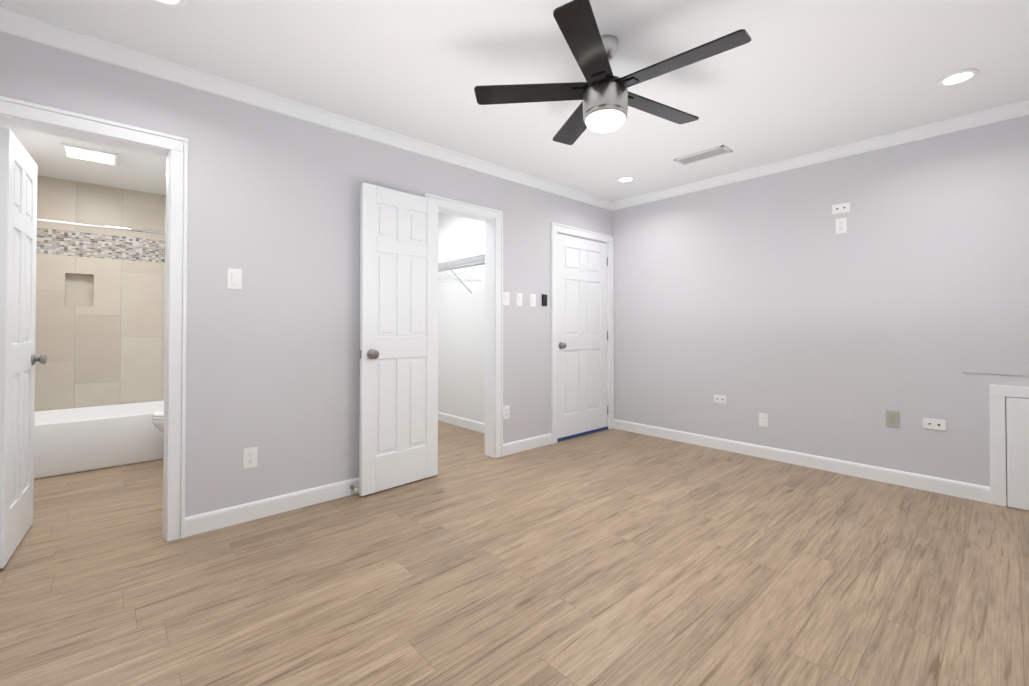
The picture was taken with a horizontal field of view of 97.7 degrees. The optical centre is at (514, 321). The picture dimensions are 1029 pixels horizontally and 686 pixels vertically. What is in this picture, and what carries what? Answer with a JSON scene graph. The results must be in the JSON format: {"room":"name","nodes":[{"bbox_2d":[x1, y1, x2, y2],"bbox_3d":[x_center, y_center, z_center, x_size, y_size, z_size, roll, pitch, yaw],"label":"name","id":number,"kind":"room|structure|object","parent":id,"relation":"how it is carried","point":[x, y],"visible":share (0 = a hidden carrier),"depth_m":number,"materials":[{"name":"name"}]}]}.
{"room":"empty bedroom","nodes":[
{"label":"empty bedroom","id":0,"kind":"room"},
{"bbox_2d":[0,124,165,194],"bbox_3d":[-2.723,-1.288,3.356,1.530,0.074,2.469,1,-1,-42],"label":"ceiling","id":1,"kind":"structure","parent":0,"point":[138,171],"depth_m":3.59,"materials":[{"name":"white paint"}]},
{"bbox_2d":[61,143,117,165],"bbox_3d":[-3.162,-1.243,3.355,0.300,0.016,0.300,1,-1,-42],"label":"ceiling light panel","id":2,"kind":"object","parent":1,"relation":"attached to","point":[87,154],"visible":1,"depth_m":3.33,"materials":[{"name":"white plastic"}]},
{"bbox_2d":[34,175,165,411],"bbox_3d":[-3.593,-0.077,4.299,1.530,2.475,0.122,1,-1,-42],"label":"wall tile","id":3,"kind":"structure","parent":0,"point":[100,321],"depth_m":4.07,"materials":[{"name":"tile"}]},
{"bbox_2d":[0,31,611,516],"bbox_3d":[-0.674,-0.088,3.454,4.874,2.475,0.120,1,-1,-42],"label":"wall","id":4,"kind":"structure","parent":0,"point":[272,359],"depth_m":2.70,"materials":[{"name":"grey paint"}]},
{"bbox_2d":[0,127,46,568],"bbox_3d":[-2.516,0.119,2.297,0.147,2.018,0.612,1,-1,-42],"label":"bathroom door","id":5,"kind":"structure","parent":4,"relation":"in","point":[18,213],"depth_m":2.21,"materials":[{"name":"white paint"}]},
{"bbox_2d":[0,96,187,541],"bbox_3d":[-2.067,0.079,2.170,0.771,2.111,0.146,1,-1,-42],"label":"door frame","id":6,"kind":"structure","parent":4,"relation":"attached to","point":[177,146],"depth_m":2.34,"materials":[{"name":"white paint"}]},
{"bbox_2d":[227,268,241,288],"bbox_3d":[-1.581,-0.243,2.541,0.072,0.115,0.014,1,-1,-42],"label":"bathroom light switch","id":7,"kind":"object","parent":4,"relation":"attached to","point":[234,278],"visible":1,"depth_m":2.54,"materials":[{"name":"white plastic"}]},
{"bbox_2d":[243,447,257,468],"bbox_3d":[-1.520,0.782,2.587,0.072,0.115,0.010,1,-1,-42],"label":"electrical outlet","id":8,"kind":"object","parent":4,"relation":"attached to","point":[249,457],"visible":1,"depth_m":2.58,"materials":[{"name":"white plastic"}]},
{"bbox_2d":[0,7,612,210],"bbox_3d":[-0.613,-1.288,3.401,4.634,0.076,0.062,1,-1,-42],"label":"crown molding","id":9,"kind":"structure","parent":4,"relation":"attached to","point":[36,30],"depth_m":2.55,"materials":[{"name":"white paint"}]},
{"bbox_2d":[185,433,551,536],"bbox_3d":[-0.997,1.095,3.056,3.641,0.100,0.014,1,-1,-42],"label":"baseboard","id":10,"kind":"structure","parent":4,"relation":"attached to","point":[218,519],"depth_m":2.69,"materials":[{"name":"white paint"}]},
{"bbox_2d":[359,182,437,495],"bbox_3d":[-0.783,0.112,3.151,0.614,2.052,0.147,1,-1,-42],"label":"closet door","id":11,"kind":"structure","parent":4,"relation":"in","point":[398,435],"depth_m":3.12,"materials":[{"name":"white paint"}]},
{"bbox_2d":[423,193,502,457],"bbox_3d":[-0.391,0.096,3.611,0.772,2.111,0.025,1,-1,-42],"label":"trim","id":12,"kind":"structure","parent":4,"relation":"attached to","point":[461,206],"depth_m":3.83,"materials":[{"name":"white paint"}]},
{"bbox_2d":[438,207,494,457],"bbox_3d":[-0.440,0.127,3.664,0.650,2.050,0.122,1,-1,-42],"label":"door frame","id":13,"kind":"structure","parent":4,"relation":"attached to","point":[489,336],"depth_m":3.86,"materials":[{"name":"white paint"}]},
{"bbox_2d":[503,405,509,418],"bbox_3d":[-0.070,0.786,3.905,0.072,0.115,0.010,1,-1,-42],"label":"electrical outlet","id":14,"kind":"object","parent":4,"relation":"attached to","point":[506,412],"visible":1,"depth_m":3.90,"materials":[{"name":"white plastic"}]},
{"bbox_2d":[503,292,509,304],"bbox_3d":[-0.068,-0.202,3.915,0.072,0.115,0.014,1,-1,-42],"label":"light switch","id":15,"kind":"object","parent":4,"relation":"attached to","point":[506,298],"visible":1,"depth_m":3.91,"materials":[{"name":"white plastic"}]},
{"bbox_2d":[516,293,521,305],"bbox_3d":[0.047,-0.200,4.019,0.072,0.115,0.014,1,-1,-42],"label":"light switch","id":16,"kind":"object","parent":4,"relation":"attached to","point":[518,299],"visible":1,"depth_m":4.01,"materials":[{"name":"white plastic"}]},
{"bbox_2d":[530,294,535,306],"bbox_3d":[0.172,-0.199,4.133,0.072,0.115,0.014,1,-1,-42],"label":"light switch","id":17,"kind":"object","parent":4,"relation":"attached to","point":[533,300],"visible":1,"depth_m":4.13,"materials":[{"name":"white plastic"}]},
{"bbox_2d":[542,294,546,305],"bbox_3d":[0.283,-0.203,4.228,0.060,0.110,0.022,1,-1,-42],"label":"light switch","id":18,"kind":"object","parent":4,"relation":"attached to","point":[544,299],"visible":1,"depth_m":4.21,"materials":[{"name":"black plastic"}]},
{"bbox_2d":[557,233,607,441],"bbox_3d":[0.699,0.151,4.649,0.831,2.025,0.147,1,-1,-42],"label":"entry door","id":19,"kind":"structure","parent":4,"relation":"in","point":[582,339],"depth_m":4.62,"materials":[{"name":"white paint"}]},
{"bbox_2d":[551,222,613,443],"bbox_3d":[0.679,0.109,4.665,0.987,2.111,0.146,1,-1,-42],"label":"door frame","id":20,"kind":"structure","parent":4,"relation":"attached to","point":[565,229],"depth_m":4.60,"materials":[{"name":"white paint"}]},
{"bbox_2d":[438,213,484,422],"bbox_3d":[-0.454,-0.069,4.971,0.120,2.475,1.829,1,-1,-42],"label":"wall","id":21,"kind":"structure","parent":0,"point":[461,350],"depth_m":5.03,"materials":[{"name":"white paint"}]},
{"bbox_2d":[438,254,484,292],"bbox_3d":[-0.662,-0.466,4.719,0.530,0.308,1.653,1,-1,-42],"label":"wire closet shelf","id":22,"kind":"object","parent":21,"relation":"attached to","point":[456,264],"visible":0.69,"depth_m":4.58,"materials":[{"name":"grey metal"}]},
{"bbox_2d":[438,412,484,432],"bbox_3d":[-0.453,1.117,4.856,0.014,0.100,1.680,1,-1,-42],"label":"baseboard","id":23,"kind":"structure","parent":21,"relation":"attached to","point":[463,422],"depth_m":4.96,"materials":[{"name":"white paint"}]},
{"bbox_2d":[0,421,1028,685],"bbox_3d":[-0.422,1.196,3.160,4.874,0.100,6.370,1,-1,-42],"label":"floor","id":24,"kind":"structure","parent":0,"point":[612,557],"depth_m":1.96,"materials":[{"name":"wood"}]},
{"bbox_2d":[34,400,163,478],"bbox_3d":[-3.292,0.957,3.955,1.518,0.398,0.764,1,-1,-42],"label":"bathtub","id":25,"kind":"object","parent":24,"relation":"on","point":[73,440],"visible":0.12,"depth_m":3.54,"materials":[{"name":"white ceramic"}]},
{"bbox_2d":[152,410,163,432],"bbox_3d":[-2.547,0.761,3.727,0.720,0.785,0.460,1,-1,-42],"label":"toilet","id":26,"kind":"object","parent":24,"relation":"on","point":[158,419],"visible":0.1,"depth_m":3.46,"materials":[{"name":"white ceramic"}]},
{"bbox_2d":[0,0,1028,213],"bbox_3d":[-0.422,-1.389,3.191,4.874,0.120,6.370,1,-1,-42],"label":"ceiling","id":27,"kind":"structure","parent":0,"point":[792,78],"depth_m":2.34,"materials":[{"name":"white paint"}]},
{"bbox_2d":[152,0,186,6],"bbox_3d":[-1.437,-1.340,1.829,0.168,0.010,0.168,1,-1,-42],"label":"recessed light","id":28,"kind":"object","parent":27,"relation":"in","point":[175,3],"visible":1,"depth_m":1.88,"materials":[{"name":"white plastic"}]},
{"bbox_2d":[474,0,750,144],"bbox_3d":[0.467,-1.132,2.151,1.215,0.416,1.202,1,-1,-42],"label":"ceiling fan","id":29,"kind":"object","parent":27,"relation":"hanging from","point":[605,95],"visible":1,"depth_m":2.07,"materials":[{"name":"black metal"}]},
{"bbox_2d":[616,176,634,182],"bbox_3d":[1.024,-1.312,4.146,0.168,0.010,0.168,1,-1,-42],"label":"recessed light","id":30,"kind":"object","parent":27,"relation":"in","point":[624,179],"visible":0.98,"depth_m":4.15,"materials":[{"name":"white plastic"}]},
{"bbox_2d":[674,145,732,165],"bbox_3d":[1.492,-1.319,3.571,0.170,0.010,0.400,1,-1,-42],"label":"ceiling vent","id":31,"kind":"object","parent":27,"relation":"in","point":[705,154],"visible":1,"depth_m":3.56,"materials":[{"name":"grey metal"}]},
{"bbox_2d":[937,69,979,86],"bbox_3d":[2.423,-1.332,2.458,0.168,0.010,0.168,1,-1,-42],"label":"recessed light","id":32,"kind":"object","parent":27,"relation":"in","point":[957,77],"visible":0.98,"depth_m":2.45,"materials":[{"name":"white plastic"}]},
{"bbox_2d":[612,115,1028,505],"bbox_3d":[2.262,-0.084,3.756,0.120,2.475,3.621,1,-1,-42],"label":"wall","id":33,"kind":"structure","parent":0,"point":[791,313],"depth_m":3.44,"materials":[{"name":"grey paint"}]},
{"bbox_2d":[714,395,726,403],"bbox_3d":[1.868,0.703,4.084,0.008,0.072,0.115,1,-1,-42],"label":"outlet","id":34,"kind":"object","parent":33,"relation":"attached to","point":[720,399],"visible":1,"depth_m":4.08,"materials":[{"name":"white plastic"}]},
{"bbox_2d":[759,413,767,426],"bbox_3d":[2.112,0.833,3.814,0.010,0.115,0.072,1,-1,-42],"label":"electrical outlet","id":35,"kind":"object","parent":33,"relation":"attached to","point":[763,419],"visible":1,"depth_m":3.81,"materials":[{"name":"white plastic"}]},
{"bbox_2d":[614,419,990,502],"bbox_3d":[2.037,1.105,3.890,0.014,0.100,2.860,1,-1,-42],"label":"baseboard","id":36,"kind":"structure","parent":33,"relation":"attached to","point":[976,492],"depth_m":3.47,"materials":[{"name":"white paint"}]},
{"bbox_2d":[612,99,1028,210],"bbox_3d":[2.195,-1.284,3.710,0.062,0.076,3.381,1,-1,-42],"label":"crown molding","id":37,"kind":"structure","parent":33,"relation":"attached to","point":[988,116],"depth_m":3.36,"materials":[{"name":"white paint"}]},
{"bbox_2d":[832,202,849,213],"bbox_3d":[2.486,-0.865,3.423,0.008,0.072,0.115,1,-1,-42],"label":"jack","id":38,"kind":"object","parent":33,"relation":"attached to","point":[840,208],"visible":1,"depth_m":3.42,"materials":[{"name":"white plastic"}]},
{"bbox_2d":[835,218,846,233],"bbox_3d":[2.486,-0.731,3.421,0.010,0.115,0.072,1,-1,-42],"label":"electrical outlet","id":39,"kind":"object","parent":33,"relation":"attached to","point":[840,225],"visible":1,"depth_m":3.42,"materials":[{"name":"white plastic"}]},
{"bbox_2d":[886,410,898,427],"bbox_3d":[2.681,0.689,3.189,0.010,0.115,0.072,1,-1,-42],"label":"electrical outlet","id":40,"kind":"object","parent":33,"relation":"attached to","point":[892,418],"visible":1,"depth_m":3.19,"materials":[{"name":"beige plastic"}]},
{"bbox_2d":[923,418,945,430],"bbox_3d":[2.828,0.690,3.027,0.008,0.072,0.115,1,-1,-42],"label":"outlet","id":41,"kind":"object","parent":33,"relation":"attached to","point":[934,424],"visible":1,"depth_m":3.03,"materials":[{"name":"white plastic"}]},
{"bbox_2d":[961,305,1028,375],"bbox_3d":[3.135,0.113,2.700,0.004,0.430,0.636,1,-1,-42],"label":"wall panel","id":42,"kind":"object","parent":33,"relation":"attached to","point":[995,339],"depth_m":2.82,"materials":[{"name":"grey paint"}]},
{"bbox_2d":[989,384,1028,506],"bbox_3d":[3.167,0.767,2.645,0.020,0.747,0.509,1,-1,-42],"label":"door frame","id":43,"kind":"structure","parent":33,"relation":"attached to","point":[998,394],"depth_m":2.80,"materials":[{"name":"white paint"}]},
{"bbox_2d":[1006,397,1028,510],"bbox_3d":[3.189,0.800,2.615,0.020,0.671,0.437,1,-1,-42],"label":"access door","id":44,"kind":"structure","parent":43,"relation":"attached to","point":[1017,416],"depth_m":2.74,"materials":[{"name":"white paint"}]},
{"bbox_3d":[-3.945,-0.088,3.460,0.120,2.475,0.890,1,-1,-42],"label":"wall tiles","id":45,"kind":"structure","parent":0,"visible":0},
{"bbox_2d":[37,218,165,234],"bbox_3d":[-3.056,-0.747,3.716,1.526,0.060,0.060,1,-1,-42],"label":"shower curtain rod","id":46,"kind":"object","parent":45,"relation":"attached to","point":[97,226],"visible":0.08,"depth_m":3.52,"materials":[{"name":"silver metal"}]}
]}

